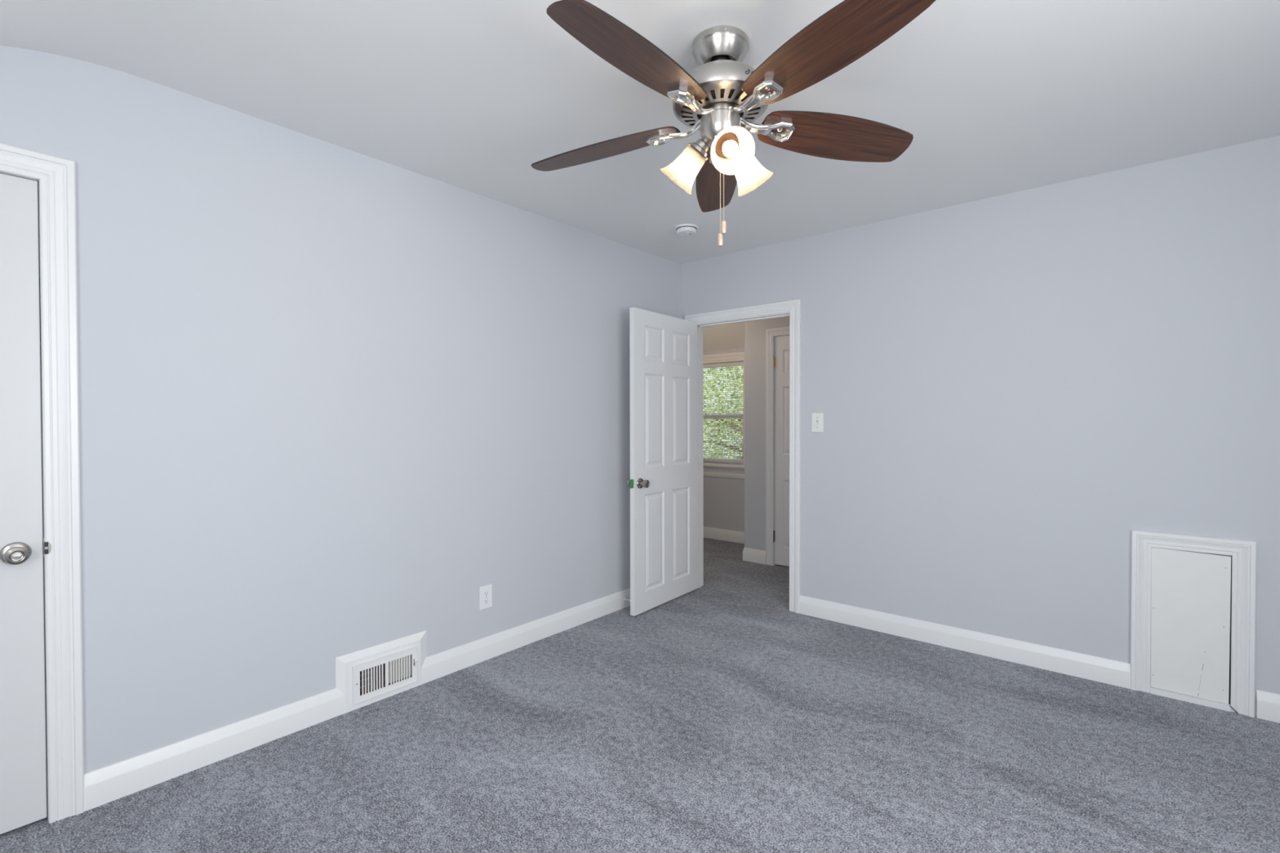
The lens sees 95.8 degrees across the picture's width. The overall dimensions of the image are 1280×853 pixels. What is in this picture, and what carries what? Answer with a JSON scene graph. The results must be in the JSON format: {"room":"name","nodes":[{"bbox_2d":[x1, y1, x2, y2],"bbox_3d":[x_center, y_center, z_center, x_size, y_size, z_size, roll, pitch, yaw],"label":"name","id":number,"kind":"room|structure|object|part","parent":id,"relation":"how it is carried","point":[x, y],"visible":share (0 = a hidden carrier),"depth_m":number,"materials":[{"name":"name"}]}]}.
{"room":"empty bedroom","nodes":[
{"label":"empty bedroom","id":0,"kind":"room"},
{"bbox_2d":[0,44,680,804],"bbox_3d":[-1.165,0.505,2.728,0.110,3.460,4.450,1,1,40],"label":"wall","id":1,"kind":"structure","parent":0,"point":[331,397],"depth_m":2.36,"materials":[{"name":"paint"}]},
{"bbox_2d":[0,173,47,834],"bbox_3d":[-2.109,0.240,1.514,0.104,2.001,0.760,1,1,40],"label":"door","id":2,"kind":"structure","parent":1,"relation":"in","point":[23,757],"depth_m":1.78,"materials":[{"name":"white paint"}]},
{"bbox_3d":[-1.904,0.388,1.762,0.024,0.068,0.068,1,1,40],"label":"knob","id":3,"kind":"part","parent":2,"relation":"part of","materials":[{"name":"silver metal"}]},
{"bbox_2d":[0,142,84,823],"bbox_3d":[-2.150,0.204,1.548,0.141,2.094,0.924,1,1,40],"label":"door frame","id":4,"kind":"structure","parent":1,"relation":"attached to","point":[56,175],"depth_m":1.83,"materials":[{"name":"white wood"}]},
{"bbox_3d":[-1.869,0.380,1.817,0.046,0.060,0.010,0,1,22],"label":"strike plate","id":5,"kind":"part","parent":4,"relation":"part of","materials":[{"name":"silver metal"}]},
{"bbox_2d":[84,688,344,811],"bbox_3d":[-1.544,1.185,2.188,0.019,0.115,0.819,1,1,40],"label":"baseboard","id":6,"kind":"structure","parent":1,"relation":"attached to","point":[115,781],"depth_m":2.12,"materials":[{"name":"white wood"}]},
{"bbox_2d":[335,630,426,713],"bbox_3d":[-1.158,1.114,2.632,0.033,0.246,0.421,1,1,40],"label":"air vent","id":7,"kind":"object","parent":1,"relation":"in","point":[368,676],"visible":1,"depth_m":2.62,"materials":[{"name":"white metal"}]},
{"bbox_3d":[-1.155,1.126,2.628,0.005,0.168,0.299,1,1,40],"label":"plate","id":8,"kind":"part","parent":7,"relation":"part of","materials":[{"name":"white metal"}]},
{"bbox_2d":[479,584,492,610],"bbox_3d":[-0.815,0.903,3.057,0.007,0.122,0.078,1,1,40],"label":"wall outlet","id":9,"kind":"object","parent":1,"relation":"attached to","point":[485,592],"visible":1,"depth_m":3.05,"materials":[{"name":"white plastic"}]},
{"bbox_2d":[484,598,488,604],"bbox_3d":[-0.813,0.924,3.056,0.002,0.029,0.029,1,1,40],"label":"receptacle","id":10,"kind":"object","parent":9,"relation":"attached to","point":[486,600],"depth_m":3.06,"materials":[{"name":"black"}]},
{"bbox_2d":[484,591,488,596],"bbox_3d":[-0.813,0.884,3.056,0.002,0.029,0.029,1,1,40],"label":"receptacle","id":11,"kind":"object","parent":9,"relation":"attached to","point":[486,593],"depth_m":3.06,"materials":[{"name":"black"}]},
{"bbox_2d":[421,587,630,684],"bbox_3d":[-0.369,1.166,3.581,0.019,0.115,2.133,1,1,40],"label":"baseboard","id":12,"kind":"structure","parent":1,"relation":"attached to","point":[445,663],"depth_m":3.20,"materials":[{"name":"white wood"}]},
{"bbox_2d":[0,537,1279,852],"bbox_3d":[0.270,1.294,2.608,5.450,0.120,6.300,1,1,40],"label":"floor","id":13,"kind":"structure","parent":0,"point":[718,716],"depth_m":2.15,"materials":[{"name":"grey carpet"}]},
{"bbox_2d":[0,0,1279,264],"bbox_3d":[0.313,-1.211,1.392,3.850,0.199,4.550,1,1,40],"label":"ceiling","id":14,"kind":"structure","parent":0,"point":[995,98],"depth_m":2.05,"materials":[{"name":"paint"}]},
{"bbox_2d":[675,223,697,236],"bbox_3d":[0.285,-1.197,3.535,0.138,0.041,0.138,1,1,40],"label":"smoke detector","id":15,"kind":"object","parent":14,"relation":"attached to","point":[686,229],"visible":1,"depth_m":3.49,"materials":[{"name":"white plastic"}]},
{"bbox_3d":[0.285,-1.212,3.535,0.138,0.010,0.138,1,1,40],"label":"plate","id":16,"kind":"part","parent":15,"relation":"part of","materials":[{"name":"white plastic"}]},
{"bbox_2d":[531,0,935,246],"bbox_3d":[0.218,-0.880,1.771,1.316,0.630,1.267,1,1,40],"label":"ceiling fan","id":17,"kind":"object","parent":14,"relation":"hanging from","point":[722,97],"visible":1,"depth_m":1.69,"materials":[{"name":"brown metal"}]},
{"bbox_3d":[-0.126,-0.942,1.971,0.545,0.006,0.166,-3,12,23],"label":"blade","id":18,"kind":"part","parent":17,"relation":"part of","materials":[{"name":"brown wood"}]},
{"bbox_3d":[-0.009,-0.949,1.489,0.166,0.006,0.545,14,11,38],"label":"blade","id":19,"kind":"part","parent":17,"relation":"part of","materials":[{"name":"brown wood"}]},
{"bbox_3d":[0.119,-0.949,1.866,0.203,0.041,0.070,-3,12,23],"label":"blade arm","id":20,"kind":"part","parent":17,"relation":"part of","materials":[{"name":"silver metal"}]},
{"bbox_3d":[0.136,-0.824,1.858,0.149,0.150,0.126,1,1,40],"label":"lamp shade","id":21,"kind":"part","parent":17,"relation":"part of","materials":[{"name":"white glass"}]},
{"bbox_3d":[0.159,-0.952,1.695,0.070,0.041,0.203,14,11,38],"label":"blade arm","id":22,"kind":"part","parent":17,"relation":"part of","materials":[{"name":"silver metal"}]},
{"bbox_2d":[691,138,709,157],"bbox_3d":[0.192,-0.884,1.836,0.072,0.071,0.066,0,1,30],"label":"socket","id":23,"kind":"object","parent":17,"relation":"attached to","point":[700,148],"depth_m":1.81,"materials":[{"name":"silver metal"}]},
{"bbox_3d":[0.268,-0.951,1.951,0.070,0.041,0.203,-16,-4,5],"label":"blade arm","id":24,"kind":"part","parent":17,"relation":"part of","materials":[{"name":"silver metal"}]},
{"bbox_3d":[0.295,-0.946,2.216,0.166,0.006,0.545,-16,-4,5],"label":"blade","id":25,"kind":"part","parent":17,"relation":"part of","materials":[{"name":"brown wood"}]},
{"bbox_3d":[0.252,-0.745,1.812,0.003,0.282,0.003,1,1,40],"label":"pull chain","id":26,"kind":"part","parent":17,"relation":"part of","materials":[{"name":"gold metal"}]},
{"bbox_3d":[0.251,-0.988,1.807,0.296,0.022,0.296,1,1,40],"label":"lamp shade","id":27,"kind":"part","parent":17,"relation":"part of","materials":[{"name":"silver metal"}]},
{"bbox_3d":[0.251,-0.993,1.807,0.260,0.026,0.260,1,1,40],"label":"motor","id":28,"kind":"part","parent":17,"relation":"part of","materials":[{"name":"silver metal"}]},
{"bbox_3d":[0.262,-0.764,1.811,0.003,0.243,0.003,1,1,40],"label":"pull chain","id":29,"kind":"part","parent":17,"relation":"part of","materials":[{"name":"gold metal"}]},
{"bbox_2d":[715,132,737,157],"bbox_3d":[0.257,-0.861,1.740,0.077,0.100,0.078,1,1,40],"label":"socket","id":30,"kind":"object","parent":17,"relation":"attached to","point":[727,136],"depth_m":1.72,"materials":[{"name":"brown"}]},
{"bbox_3d":[0.261,-0.807,1.677,0.056,0.055,0.056,1,1,40],"label":"bulb","id":31,"kind":"part","parent":17,"relation":"part of","materials":[{"name":"white glass"}]},
{"bbox_3d":[0.271,-0.801,1.675,0.124,0.145,0.150,0,1,13],"label":"lamp shade","id":32,"kind":"part","parent":17,"relation":"part of","materials":[{"name":"white glass"}]},
{"bbox_3d":[0.361,-0.825,1.873,0.126,0.150,0.149,1,1,40],"label":"lamp shade","id":33,"kind":"part","parent":17,"relation":"part of","materials":[{"name":"white glass"}]},
{"bbox_3d":[0.329,-0.955,1.684,0.070,0.041,0.203,14,-7,-32],"label":"blade arm","id":34,"kind":"part","parent":17,"relation":"part of","materials":[{"name":"silver metal"}]},
{"bbox_3d":[0.392,-0.955,1.842,0.203,0.041,0.070,1,-21,-15],"label":"blade arm","id":35,"kind":"part","parent":17,"relation":"part of","materials":[{"name":"silver metal"}]},
{"bbox_3d":[0.649,-0.956,1.912,0.545,0.006,0.166,1,-21,-15],"label":"blade","id":36,"kind":"part","parent":17,"relation":"part of","materials":[{"name":"brown wood"}]},
{"bbox_3d":[0.472,-0.958,1.460,0.166,0.006,0.545,14,-7,-32],"label":"blade","id":37,"kind":"part","parent":17,"relation":"part of","materials":[{"name":"brown wood"}]},
{"bbox_2d":[702,348,744,532],"bbox_3d":[0.774,0.179,6.196,1.580,2.020,0.110,1,1,40],"label":"wall","id":38,"kind":"structure","parent":0,"point":[723,497],"depth_m":6.04,"materials":[{"name":"paint"}]},
{"bbox_2d":[702,351,744,479],"bbox_3d":[0.780,-0.116,6.148,1.028,1.290,0.170,1,1,40],"label":"window","id":39,"kind":"structure","parent":38,"relation":"in","point":[734,470],"depth_m":6.00,"materials":[{"name":"white wood"}]},
{"bbox_2d":[702,361,742,462],"bbox_3d":[0.778,-0.145,6.144,0.746,1.030,0.032,1,1,40],"label":"window blind","id":40,"kind":"object","parent":39,"relation":"attached to","point":[732,364],"visible":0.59,"depth_m":6.05,"materials":[{"name":"white plastic"}]},
{"bbox_3d":[0.780,0.362,6.151,0.740,0.014,0.026,1,1,40],"label":"rail","id":41,"kind":"part","parent":40,"relation":"part of","materials":[{"name":"white"}]},
{"bbox_3d":[0.961,-0.131,5.991,0.002,0.985,0.029,1,1,40],"label":"ladder cord","id":42,"kind":"part","parent":40,"relation":"part of","materials":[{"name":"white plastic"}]},
{"bbox_3d":[0.821,-0.381,6.194,0.752,0.580,0.030,1,1,40],"label":"sash","id":43,"kind":"part","parent":39,"relation":"part of","materials":[{"name":"white plastic"}]},
{"bbox_3d":[0.802,0.124,6.176,0.752,0.506,0.030,1,1,40],"label":"sash","id":44,"kind":"part","parent":39,"relation":"part of","materials":[{"name":"white plastic"}]},
{"bbox_2d":[703,526,744,543],"bbox_3d":[0.770,1.132,6.130,1.472,0.115,0.019,1,1,40],"label":"baseboard","id":45,"kind":"structure","parent":38,"relation":"attached to","point":[735,536],"depth_m":6.03,"materials":[{"name":"white wood"}]},
{"bbox_2d":[702,322,744,352],"bbox_3d":[0.630,-0.969,5.942,1.472,0.557,0.690,1,1,40],"label":"ceiling","id":46,"kind":"structure","parent":0,"point":[728,336],"depth_m":5.87,"materials":[{"name":"paint"}]},
{"bbox_2d":[744,316,789,551],"bbox_3d":[1.759,0.483,4.891,1.628,3.440,0.620,1,1,40],"label":"wall","id":47,"kind":"structure","parent":0,"point":[754,331],"depth_m":5.10,"materials":[{"name":"paint"}]},
{"bbox_2d":[742,547,765,564],"bbox_3d":[1.201,1.141,5.343,0.238,0.115,0.614,1,1,40],"label":"baseboard","id":48,"kind":"structure","parent":47,"relation":"attached to","point":[752,555],"depth_m":5.11,"materials":[{"name":"white wood"}]},
{"bbox_2d":[765,326,789,565],"bbox_3d":[1.472,0.182,4.762,0.912,2.047,0.094,1,1,40],"label":"door frame","id":49,"kind":"structure","parent":47,"relation":"attached to","point":[770,333],"depth_m":5.00,"materials":[{"name":"white wood"}]},
{"bbox_2d":[773,335,789,566],"bbox_3d":[1.460,0.211,4.755,0.774,1.966,0.052,1,1,40],"label":"door","id":50,"kind":"structure","parent":47,"relation":"in","point":[781,357],"depth_m":4.95,"materials":[{"name":"white paint"}]},
{"bbox_2d":[680,135,1279,715],"bbox_3d":[1.776,0.494,3.230,3.960,3.460,0.110,1,1,40],"label":"wall","id":51,"kind":"structure","parent":0,"point":[1009,388],"depth_m":2.93,"materials":[{"name":"paint"}]},
{"bbox_2d":[626,306,697,616],"bbox_3d":[0.180,0.222,3.983,0.162,1.966,0.769,0,1,38],"label":"door","id":52,"kind":"structure","parent":51,"relation":"in","point":[663,482],"depth_m":3.93,"materials":[{"name":"white paint"}]},
{"bbox_3d":[0.008,0.366,3.714,0.026,0.068,0.068,1,1,40],"label":"knob","id":53,"kind":"part","parent":52,"relation":"part of","materials":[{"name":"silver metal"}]},
{"bbox_2d":[684,298,800,613],"bbox_3d":[0.726,0.193,4.100,0.917,2.045,0.132,1,1,40],"label":"door frame","id":54,"kind":"structure","parent":51,"relation":"attached to","point":[793,307],"depth_m":3.80,"materials":[{"name":"white wood"}]},
{"bbox_2d":[811,413,823,432],"bbox_3d":[1.129,-0.025,3.685,0.078,0.123,0.016,1,1,40],"label":"light switch","id":55,"kind":"object","parent":51,"relation":"attached to","point":[817,419],"visible":1,"depth_m":3.69,"materials":[{"name":"white plastic"}]},
{"bbox_2d":[799,595,1130,688],"bbox_3d":[1.673,1.167,3.243,1.650,0.115,0.019,1,1,40],"label":"baseboard","id":56,"kind":"structure","parent":51,"relation":"attached to","point":[1115,673],"depth_m":3.11,"materials":[{"name":"white wood"}]},
{"bbox_2d":[1130,529,1256,717],"bbox_3d":[2.454,0.860,2.578,0.402,0.747,0.023,1,1,40],"label":"access hatch","id":57,"kind":"object","parent":51,"relation":"attached to","point":[1193,597],"visible":1,"depth_m":2.57,"materials":[{"name":"white wood"}]},
{"bbox_3d":[2.457,0.880,2.584,0.257,0.647,0.005,1,1,40],"label":"panel","id":58,"kind":"part","parent":57,"relation":"part of","materials":[{"name":"white wood"}]},
{"bbox_2d":[1256,689,1279,723],"bbox_3d":[2.894,1.177,2.214,0.732,0.115,0.019,1,1,40],"label":"baseboard","id":59,"kind":"structure","parent":51,"relation":"attached to","point":[1268,704],"depth_m":2.42,"materials":[{"name":"white wood"}]},
{"label":"outside","id":60,"kind":"structure","parent":0,"visible":0},
{"bbox_3d":[4.557,4.203,12.572,24.000,0.200,14.100,1,1,40],"label":"ground","id":61,"kind":"structure","parent":60,"visible":0},
{"bbox_2d":[702,365,742,459],"bbox_3d":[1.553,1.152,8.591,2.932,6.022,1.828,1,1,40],"label":"leafy tree","id":62,"kind":"object","parent":61,"relation":"on","point":[739,367],"visible":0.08,"depth_m":8.50,"materials":[{"name":"green plant"}]}
]}

